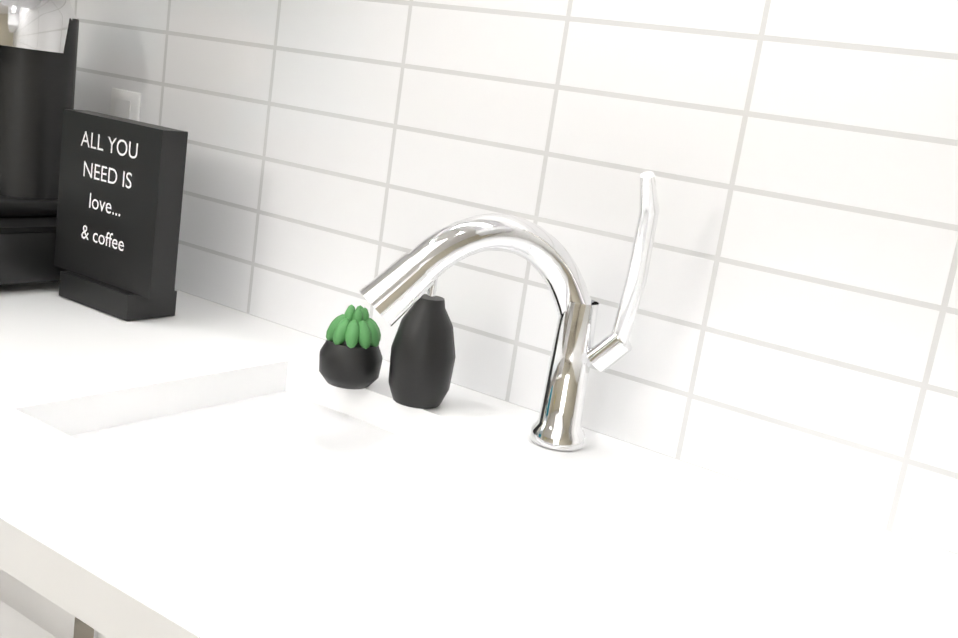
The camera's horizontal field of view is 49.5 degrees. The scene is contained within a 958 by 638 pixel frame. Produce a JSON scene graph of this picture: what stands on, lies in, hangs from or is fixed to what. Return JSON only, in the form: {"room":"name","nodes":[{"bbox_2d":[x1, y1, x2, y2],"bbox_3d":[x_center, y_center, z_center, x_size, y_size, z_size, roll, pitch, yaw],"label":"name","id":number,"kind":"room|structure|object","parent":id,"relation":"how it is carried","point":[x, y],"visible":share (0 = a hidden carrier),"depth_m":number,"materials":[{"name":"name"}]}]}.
{"room":"kitchen","nodes":[
{"label":"kitchen","id":0,"kind":"room"},
{"bbox_3d":[-2.178,1.336,-1.442,7.920,0.050,7.200,16,14,32],"label":"floor","id":1,"kind":"structure","parent":0,"visible":0},
{"bbox_2d":[0,381,915,637],"bbox_3d":[-0.067,0.633,1.043,0.972,0.880,0.601,16,14,32],"label":"base cabinet","id":2,"kind":"object","parent":1,"relation":"on","point":[196,467],"depth_m":0.98,"materials":[{"name":"white painted wood"},{"name":"metal"}]},
{"bbox_2d":[0,281,957,637],"bbox_3d":[0.537,0.350,0.573,3.770,0.040,0.636,16,14,32],"label":"countertop","id":3,"kind":"structure","parent":2,"relation":"on","point":[113,546],"depth_m":0.96,"materials":[{"name":"white stone"}]},
{"bbox_2d":[0,0,78,284],"bbox_3d":[-0.738,-0.281,1.472,0.320,0.430,0.368,16,14,32],"label":"coffee maker","id":4,"kind":"object","parent":3,"relation":"on","point":[38,48],"visible":0.81,"depth_m":1.47,"materials":[{"name":"black plastic"}]},
{"bbox_2d":[54,109,187,320],"bbox_3d":[-0.486,-0.142,1.421,0.210,0.256,0.080,16,14,32],"label":"sign","id":5,"kind":"object","parent":3,"relation":"on","point":[120,192],"visible":1,"depth_m":1.38,"materials":[{"name":"black wood"}]},
{"bbox_2d":[319,305,382,388],"bbox_3d":[-0.151,0.031,1.240,0.075,0.095,0.076,16,14,32],"label":"succulent pot","id":6,"kind":"object","parent":3,"relation":"on","point":[350,356],"visible":1,"depth_m":1.22,"materials":[{"name":"black ceramic"}]},
{"bbox_2d":[388,278,455,408],"bbox_3d":[-0.061,0.017,1.201,0.075,0.163,0.076,16,14,32],"label":"soap dispenser","id":7,"kind":"object","parent":3,"relation":"on","point":[422,359],"visible":0.81,"depth_m":1.18,"materials":[{"name":"matte black ceramic"},{"name":"chrome"}]},
{"bbox_2d":[359,172,659,450],"bbox_3d":[0.028,-0.014,1.062,0.221,0.308,0.241,16,14,32],"label":"faucet","id":8,"kind":"object","parent":3,"relation":"on","point":[394,292],"visible":1,"depth_m":1.08,"materials":[{"name":"silver metal"}]},
{"bbox_3d":[0.076,-0.308,1.332,8.000,2.620,0.200,16,14,32],"label":"wall","id":9,"kind":"structure","parent":0,"visible":0},
{"bbox_2d":[69,0,957,554],"bbox_3d":[1.064,-0.072,0.550,4.450,0.940,0.008,16,14,32],"label":"tile backsplash","id":10,"kind":"structure","parent":9,"relation":"attached to","point":[795,332],"depth_m":1.15,"materials":[{"name":"white tile"}]},
{"bbox_2d":[110,88,140,120],"bbox_3d":[-0.559,-0.301,1.634,0.070,0.115,0.008,16,14,32],"label":"outlet","id":11,"kind":"object","parent":10,"relation":"attached to","point":[126,104],"visible":0.31,"depth_m":1.62,"materials":[{"name":"white plastic"}]}
]}

